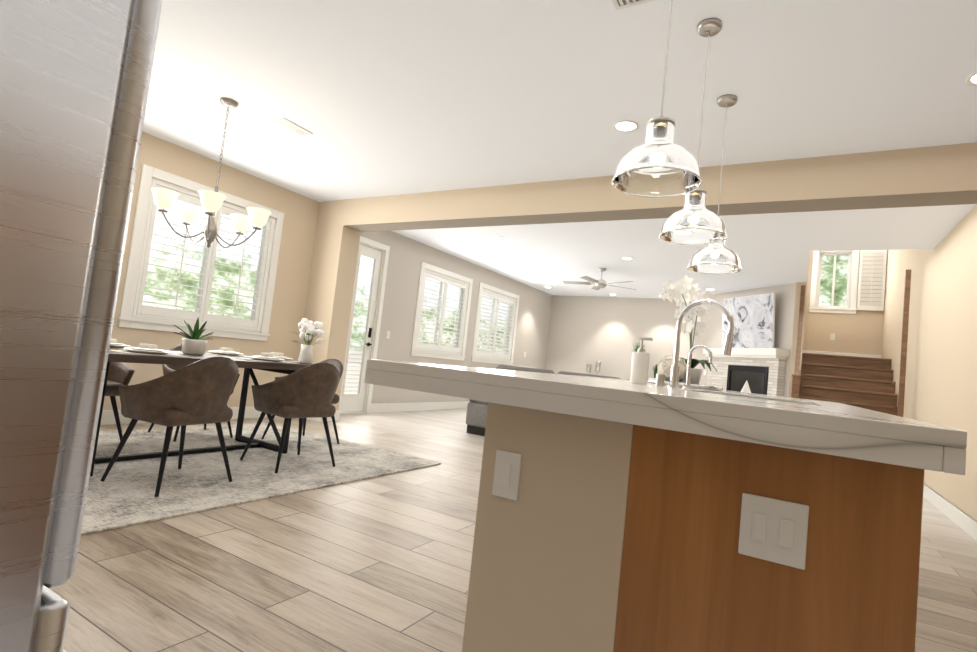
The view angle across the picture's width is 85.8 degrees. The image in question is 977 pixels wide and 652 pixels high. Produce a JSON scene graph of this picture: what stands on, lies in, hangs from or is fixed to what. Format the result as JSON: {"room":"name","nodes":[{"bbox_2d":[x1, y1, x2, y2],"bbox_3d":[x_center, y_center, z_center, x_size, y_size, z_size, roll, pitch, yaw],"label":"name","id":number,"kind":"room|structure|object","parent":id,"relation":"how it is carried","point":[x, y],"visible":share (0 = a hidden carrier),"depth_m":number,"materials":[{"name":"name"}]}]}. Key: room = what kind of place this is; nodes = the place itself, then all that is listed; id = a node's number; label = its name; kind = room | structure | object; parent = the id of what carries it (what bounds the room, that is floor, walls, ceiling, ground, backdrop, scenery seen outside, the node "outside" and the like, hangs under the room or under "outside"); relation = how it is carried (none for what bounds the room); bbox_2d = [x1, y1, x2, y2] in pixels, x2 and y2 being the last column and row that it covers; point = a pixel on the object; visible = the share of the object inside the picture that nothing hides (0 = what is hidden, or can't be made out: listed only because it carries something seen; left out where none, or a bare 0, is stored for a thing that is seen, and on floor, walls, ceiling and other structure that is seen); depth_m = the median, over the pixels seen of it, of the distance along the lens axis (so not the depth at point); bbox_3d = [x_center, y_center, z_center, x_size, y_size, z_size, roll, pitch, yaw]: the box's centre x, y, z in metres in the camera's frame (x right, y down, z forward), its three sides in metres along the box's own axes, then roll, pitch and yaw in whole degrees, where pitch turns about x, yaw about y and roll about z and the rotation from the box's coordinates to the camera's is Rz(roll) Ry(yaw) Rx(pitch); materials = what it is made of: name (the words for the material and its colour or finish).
{"room":"kitchen","nodes":[
{"label":"kitchen","id":0,"kind":"room"},
{"bbox_2d":[103,131,551,411],"bbox_3d":[-1.792,-0.114,7.706,0.160,2.740,13.400,4,-4,31],"label":"wall","id":1,"kind":"structure","parent":0,"point":[407,256],"depth_m":6.55,"materials":[{"name":"beige paint"}]},
{"bbox_2d":[100,406,278,424],"bbox_3d":[-3.782,0.766,4.300,0.020,0.135,5.290,4,-4,31],"label":"baseboard","id":2,"kind":"structure","parent":1,"relation":"attached to","point":[108,418],"depth_m":4.96,"materials":[{"name":"white"}]},
{"bbox_2d":[118,164,283,340],"bbox_3d":[-2.989,-0.680,5.599,0.200,1.540,1.604,4,-4,31],"label":"window","id":3,"kind":"structure","parent":1,"relation":"in","point":[135,313],"depth_m":5.45,"materials":[{"name":"white wood"}]},
{"bbox_2d":[339,236,389,413],"bbox_3d":[-1.875,-0.009,7.549,0.185,2.495,0.740,4,-4,31],"label":"patio door","id":4,"kind":"structure","parent":1,"relation":"in","point":[350,403],"depth_m":7.67,"materials":[{"name":"white wood"}]},
{"bbox_2d":[370,401,469,412],"bbox_3d":[-0.211,1.539,10.365,0.020,0.135,6.090,4,-4,31],"label":"baseboard","id":5,"kind":"structure","parent":1,"relation":"attached to","point":[377,407],"depth_m":8.69,"materials":[{"name":"white"}]},
{"bbox_2d":[411,262,472,360],"bbox_3d":[-0.838,-0.214,9.252,0.200,1.540,1.594,4,-4,31],"label":"window","id":6,"kind":"structure","parent":1,"relation":"in","point":[446,278],"depth_m":9.23,"materials":[{"name":"white wood"}]},
{"bbox_2d":[471,282,519,364],"bbox_3d":[0.115,-0.008,10.871,0.200,1.540,1.694,4,-4,31],"label":"window","id":7,"kind":"structure","parent":1,"relation":"in","point":[508,343],"depth_m":10.84,"materials":[{"name":"white wood"}]},
{"bbox_2d":[49,408,976,651],"bbox_3d":[1.309,1.521,5.730,7.970,0.100,13.700,4,-4,31],"label":"floor","id":8,"kind":"structure","parent":0,"point":[379,564],"depth_m":2.28,"materials":[{"name":"brown wood"}]},
{"bbox_2d":[0,0,162,651],"bbox_3d":[-1.027,-0.313,0.380,0.970,2.320,1.157,4,-4,31],"label":"fridge","id":9,"kind":"object","parent":8,"relation":"on","point":[75,76],"visible":1,"depth_m":0.52,"materials":[{"name":"silver metal"}]},
{"bbox_2d":[81,423,440,535],"bbox_3d":[-2.192,0.973,3.927,2.350,0.010,3.040,4,-4,31],"label":"rug","id":10,"kind":"object","parent":8,"relation":"on","point":[122,495],"visible":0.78,"depth_m":3.61,"materials":[{"name":"beige carpet"}]},
{"bbox_2d":[105,362,134,445],"bbox_3d":[-3.072,0.472,3.925,0.545,0.793,0.598,4,-4,31],"label":"chair","id":11,"kind":"object","parent":10,"relation":"on","point":[120,373],"visible":0.21,"depth_m":4.05,"materials":[{"name":"brown leather"}]},
{"bbox_2d":[100,356,238,496],"bbox_3d":[-1.893,0.552,3.213,0.576,0.793,0.607,4,-4,31],"label":"chair","id":12,"kind":"object","parent":10,"relation":"on","point":[197,392],"visible":0.98,"depth_m":3.04,"materials":[{"name":"brown leather"}]},
{"bbox_2d":[148,344,239,441],"bbox_3d":[-2.612,0.570,4.691,0.560,0.793,0.599,4,-4,31],"label":"chair","id":13,"kind":"object","parent":10,"relation":"on","point":[167,369],"visible":0.15,"depth_m":4.71,"materials":[{"name":"brown leather"}]},
{"bbox_2d":[90,348,311,475],"bbox_3d":[-2.274,0.583,3.932,0.920,0.747,1.900,4,-4,31],"label":"dining table","id":14,"kind":"object","parent":10,"relation":"on","point":[248,366],"visible":0.48,"depth_m":3.96,"materials":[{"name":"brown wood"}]},
{"bbox_2d":[109,338,187,356],"bbox_3d":[-2.518,0.117,3.469,0.820,0.064,0.640,4,-4,31],"label":"place setting","id":15,"kind":"object","parent":14,"relation":"on","point":[152,349],"depth_m":3.40,"materials":[{"name":"ceramic"}]},
{"bbox_2d":[173,317,213,354],"bbox_3d":[-2.229,0.068,3.972,0.203,0.287,0.329,4,-4,31],"label":"potted plant","id":16,"kind":"object","parent":14,"relation":"on","point":[193,344],"visible":1,"depth_m":3.95,"materials":[{"name":"white"}]},
{"bbox_2d":[204,347,298,363],"bbox_3d":[-1.943,0.241,4.446,0.820,0.064,0.640,4,-4,31],"label":"place setting","id":17,"kind":"object","parent":14,"relation":"on","point":[276,357],"depth_m":4.35,"materials":[{"name":"ceramic"}]},
{"bbox_2d":[289,318,325,363],"bbox_3d":[-1.571,0.122,4.515,0.334,0.390,0.366,4,-4,31],"label":"flowers","id":18,"kind":"object","parent":14,"relation":"on","point":[306,352],"visible":0.98,"depth_m":4.48,"materials":[{"name":"white plant"}]},
{"bbox_2d":[240,363,339,472],"bbox_3d":[-1.466,0.649,4.012,0.568,0.793,0.603,4,-4,31],"label":"chair","id":19,"kind":"object","parent":10,"relation":"on","point":[306,392],"visible":0.98,"depth_m":3.82,"materials":[{"name":"brown leather"}]},
{"bbox_2d":[261,359,342,447],"bbox_3d":[-1.694,0.685,4.952,0.598,0.793,0.545,4,-4,31],"label":"chair","id":20,"kind":"object","parent":10,"relation":"on","point":[337,364],"visible":0.15,"depth_m":4.97,"materials":[{"name":"brown leather"}]},
{"bbox_2d":[466,365,655,435],"bbox_3d":[1.263,1.031,6.427,3.000,0.952,1.000,4,-4,31],"label":"sofa","id":21,"kind":"object","parent":8,"relation":"on","point":[476,415],"visible":0.1,"depth_m":6.65,"materials":[{"name":"black fabric"}]},
{"bbox_2d":[462,423,919,651],"bbox_3d":[1.123,0.918,2.497,0.962,0.644,3.130,4,-4,31],"label":"kitchen island","id":22,"kind":"object","parent":8,"relation":"on","point":[618,515],"depth_m":1.16,"materials":[{"name":"wood"}]},
{"bbox_2d":[647,275,722,390],"bbox_3d":[1.282,0.027,3.375,0.480,0.715,0.652,4,-4,31],"label":"orchid","id":23,"kind":"object","parent":22,"relation":"on","point":[682,290],"visible":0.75,"depth_m":3.28,"materials":[{"name":"white plant"}]},
{"bbox_2d":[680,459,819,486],"bbox_3d":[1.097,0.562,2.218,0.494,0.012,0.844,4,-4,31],"label":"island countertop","id":24,"kind":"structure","parent":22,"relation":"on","point":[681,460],"depth_m":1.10,"materials":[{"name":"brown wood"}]},
{"bbox_2d":[630,337,652,384],"bbox_3d":[0.678,0.152,2.330,0.082,0.207,0.074,4,-4,31],"label":"soap dispenser","id":25,"kind":"object","parent":24,"relation":"on","point":[639,366],"visible":1,"depth_m":2.30,"materials":[{"name":"white ceramic"}]},
{"bbox_2d":[655,373,664,385],"bbox_3d":[0.777,0.240,2.378,0.037,0.058,0.038,4,-4,31],"label":"shaker","id":26,"kind":"object","parent":24,"relation":"on","point":[660,378],"visible":1,"depth_m":2.36,"materials":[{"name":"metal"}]},
{"bbox_2d":[683,345,711,388],"bbox_3d":[1.067,0.205,2.678,0.130,0.228,0.044,4,-4,31],"label":"tap","id":27,"kind":"object","parent":24,"relation":"on","point":[689,360],"visible":1,"depth_m":2.69,"materials":[{"name":"silver metal"}]},
{"bbox_2d":[667,299,733,387],"bbox_3d":[1.007,0.086,2.478,0.273,0.426,0.110,4,-4,31],"label":"faucet","id":28,"kind":"object","parent":24,"relation":"on","point":[726,350],"visible":1,"depth_m":2.48,"materials":[{"name":"silver metal"}]},
{"bbox_2d":[703,348,788,396],"bbox_3d":[4.446,1.212,9.330,0.257,1.640,1.830,7,-4,-14],"label":"fireplace","id":29,"kind":"object","parent":8,"relation":"on","point":[760,370],"visible":0.58,"depth_m":9.08,"materials":[{"name":"brick"}]},
{"bbox_2d":[799,353,897,415],"bbox_3d":[5.472,1.242,8.085,1.194,1.638,3.323,4,-4,31],"label":"stairs","id":30,"kind":"structure","parent":8,"relation":"on","point":[865,382],"depth_m":8.05,"materials":[{"name":"brown wood"}]},
{"bbox_2d":[791,285,804,397],"bbox_3d":[4.500,0.585,7.652,0.110,2.679,1.697,4,-4,31],"label":"stair railing","id":31,"kind":"object","parent":30,"relation":"attached to","point":[797,375],"visible":0.65,"depth_m":7.48,"materials":[{"name":"brown wood"}]},
{"bbox_3d":[2.823,1.630,11.870,2.030,0.790,0.410,4,-4,31],"label":"console table","id":32,"kind":"object","parent":8,"relation":"on","visible":0},
{"bbox_2d":[586,361,600,371],"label":"figurine","id":33,"kind":"object","parent":32,"relation":"on","point":[588,369],"depth_m":12.14,"materials":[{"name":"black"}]},
{"bbox_2d":[629,340,644,351],"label":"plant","id":34,"kind":"object","parent":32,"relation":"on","point":[637,347],"depth_m":11.69,"materials":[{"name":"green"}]},
{"bbox_2d":[653,364,657,377],"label":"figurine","id":35,"kind":"object","parent":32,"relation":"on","point":[655,369],"depth_m":11.40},
{"bbox_3d":[2.656,1.293,5.585,0.260,0.621,0.260,4,-4,31],"label":"side table","id":36,"kind":"object","parent":8,"relation":"on","visible":0},
{"bbox_2d":[741,381,750,392],"bbox_3d":[2.747,0.780,5.620,0.173,0.420,0.200,4,-4,31],"label":"sculpture","id":37,"kind":"object","parent":36,"relation":"on","point":[746,388],"visible":0.03,"depth_m":5.61,"materials":[{"name":"white ceramic"}]},
{"bbox_2d":[143,0,976,298],"bbox_3d":[1.708,-2.449,5.943,7.770,2.410,13.400,4,-4,31],"label":"ceiling","id":38,"kind":"structure","parent":0,"point":[377,98],"depth_m":3.54,"materials":[{"name":"white paint"}]},
{"bbox_2d":[151,97,270,247],"bbox_3d":[-2.107,-1.178,4.065,0.784,1.160,0.807,4,-4,31],"label":"chandelier","id":39,"kind":"object","parent":38,"relation":"hanging from","point":[211,203],"visible":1,"depth_m":4.02,"materials":[{"name":"white glass"}]},
{"bbox_2d":[272,118,312,136],"bbox_3d":[-1.656,-1.685,4.452,0.150,0.008,0.300,4,-4,31],"label":"ceiling vent","id":40,"kind":"object","parent":38,"relation":"in","point":[292,127],"visible":1,"depth_m":4.44,"materials":[{"name":"white metal"}]},
{"bbox_2d":[563,268,635,289],"bbox_3d":[1.927,-0.837,9.079,1.282,0.340,1.270,4,-4,31],"label":"ceiling fan","id":41,"kind":"object","parent":38,"relation":"hanging from","point":[599,284],"visible":1,"depth_m":9.05,"materials":[{"name":"silver metal"}]},
{"bbox_2d":[613,120,638,131],"bbox_3d":[0.992,-1.445,3.796,0.185,0.007,0.185,5,-4,22],"label":"recessed light","id":42,"kind":"object","parent":38,"relation":"in","point":[625,126],"depth_m":3.79,"materials":[{"name":"white"}]},
{"bbox_2d":[621,257,632,259],"bbox_3d":[2.138,-1.045,8.102,0.185,0.007,0.185,6,-4,7],"label":"recessed light","id":43,"kind":"object","parent":38,"relation":"in","point":[624,258],"depth_m":8.10,"materials":[{"name":"white"}]},
{"bbox_2d":[611,0,654,9],"bbox_3d":[0.683,-1.572,2.325,0.360,0.008,0.400,4,-4,31],"label":"ceiling vent","id":44,"kind":"object","parent":38,"relation":"in","point":[620,4],"visible":1,"depth_m":2.53,"materials":[{"name":"white metal"}]},
{"bbox_2d":[612,0,701,197],"bbox_3d":[0.664,-1.057,1.944,0.310,1.085,0.310,4,-4,31],"label":"pendant light","id":45,"kind":"object","parent":38,"relation":"hanging from","point":[658,163],"visible":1,"depth_m":1.89,"materials":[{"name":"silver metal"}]},
{"bbox_2d":[659,18,726,244],"bbox_3d":[1.053,-0.973,2.603,0.310,1.085,0.310,4,-4,31],"label":"pendant light","id":46,"kind":"object","parent":38,"relation":"hanging from","point":[694,221],"visible":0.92,"depth_m":2.56,"materials":[{"name":"silver metal"}]},
{"bbox_2d":[687,94,741,273],"bbox_3d":[1.441,-0.889,3.263,0.310,1.085,0.310,4,-4,31],"label":"pendant light","id":47,"kind":"object","parent":38,"relation":"hanging from","point":[718,258],"visible":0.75,"depth_m":3.21,"materials":[{"name":"silver metal"}]},
{"bbox_2d":[965,72,976,85],"bbox_3d":[2.664,-1.330,2.798,0.185,0.007,0.185,5,-4,22],"label":"recessed light","id":48,"kind":"object","parent":38,"relation":"in","point":[970,81],"depth_m":2.84,"materials":[{"name":"white"}]},
{"bbox_2d":[545,295,656,379],"bbox_3d":[2.791,0.675,12.355,3.346,2.740,0.160,4,-4,31],"label":"wall","id":49,"kind":"structure","parent":0,"point":[605,332],"depth_m":12.44,"materials":[{"name":"beige paint"}]},
{"bbox_2d":[299,142,976,409],"bbox_3d":[0.915,-0.006,4.896,7.370,2.740,0.300,4,-4,31],"label":"wall","id":50,"kind":"structure","parent":0,"point":[930,176],"depth_m":4.78,"materials":[{"name":"beige paint"}]},
{"bbox_2d":[307,417,320,421],"bbox_3d":[-2.221,1.069,6.419,0.460,0.135,0.020,4,-4,31],"label":"baseboard","id":51,"kind":"structure","parent":50,"relation":"attached to","point":[318,419],"depth_m":6.32,"materials":[{"name":"white wood"}]},
{"bbox_2d":[321,410,339,420],"bbox_3d":[-2.082,1.103,6.706,0.510,0.135,0.020,4,-4,31],"label":"baseboard","id":52,"kind":"structure","parent":50,"relation":"attached to","point":[337,414],"depth_m":6.54,"materials":[{"name":"white wood"}]},
{"bbox_2d":[649,283,795,396],"bbox_3d":[4.524,0.705,9.947,2.306,2.740,2.190,4,-4,31],"label":"wall","id":53,"kind":"structure","parent":0,"point":[664,321],"depth_m":10.48,"materials":[{"name":"beige paint"}]},
{"bbox_2d":[722,293,775,347],"bbox_3d":[4.591,-0.074,9.338,0.086,0.936,1.240,7,-4,-14],"label":"canvas art","id":54,"kind":"object","parent":53,"relation":"attached to","point":[753,316],"visible":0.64,"depth_m":9.19,"materials":[{"name":"white fabric"}]},
{"bbox_2d":[788,248,810,396],"bbox_3d":[5.073,-0.465,8.542,0.150,5.000,4.840,4,-4,31],"label":"wall","id":55,"kind":"structure","parent":0,"point":[802,259],"depth_m":8.39,"materials":[{"name":"beige paint"}]},
{"bbox_2d":[803,251,886,354],"bbox_3d":[6.444,-0.242,9.738,1.400,5.000,0.160,4,-4,31],"label":"wall","id":56,"kind":"structure","parent":0,"point":[860,332],"depth_m":9.57,"materials":[{"name":"beige paint"}]},
{"bbox_2d":[830,333,834,339],"bbox_3d":[6.322,0.188,9.657,0.075,0.115,0.005,4,-4,31],"label":"outlet","id":57,"kind":"object","parent":56,"relation":"attached to","point":[832,336],"depth_m":9.66,"materials":[{"name":"white plastic"}]},
{"bbox_2d":[809,250,859,313],"bbox_3d":[6.439,-0.864,9.796,0.744,1.260,0.200,4,-4,31],"label":"window","id":58,"kind":"structure","parent":56,"relation":"in","point":[851,292],"depth_m":9.78,"materials":[{"name":"white wood"}]},
{"bbox_2d":[802,350,880,357],"bbox_3d":[6.401,0.541,9.559,1.192,0.133,0.014,4,-4,31],"label":"baseboard","id":59,"kind":"structure","parent":56,"relation":"attached to","point":[803,351],"depth_m":9.54,"materials":[{"name":"white wood"}]},
{"bbox_2d":[857,250,886,310],"bbox_3d":[6.861,-0.844,9.400,0.390,1.120,0.070,4,-4,31],"label":"window shutter","id":60,"kind":"object","parent":56,"relation":"attached to","point":[872,263],"visible":0.92,"depth_m":9.41,"materials":[{"name":"white wood"}]},
{"bbox_2d":[812,246,935,250],"bbox_3d":[4.692,-2.036,6.229,1.320,2.260,0.150,4,-4,31],"label":"wall","id":61,"kind":"structure","parent":0,"point":[906,247],"depth_m":6.17,"materials":[{"name":"beige paint"}]},
{"bbox_2d":[881,204,976,520],"bbox_3d":[5.610,-0.520,6.797,0.150,4.999,7.580,4,-4,31],"label":"wall","id":62,"kind":"structure","parent":0,"point":[941,377],"depth_m":5.30,"materials":[{"name":"beige paint"}]},
{"bbox_2d":[923,484,976,540],"bbox_3d":[4.137,1.641,4.750,0.027,0.135,3.700,4,-4,31],"label":"baseboard","id":63,"kind":"structure","parent":62,"relation":"attached to","point":[965,522],"depth_m":4.54,"materials":[{"name":"white wood"}]},
{"label":"outside","id":64,"kind":"structure","parent":0,"visible":0},
{"bbox_2d":[142,199,848,393],"bbox_3d":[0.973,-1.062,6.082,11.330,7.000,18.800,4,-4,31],"label":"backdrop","id":65,"kind":"structure","parent":64,"point":[825,296],"depth_m":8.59,"materials":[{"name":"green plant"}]}
]}

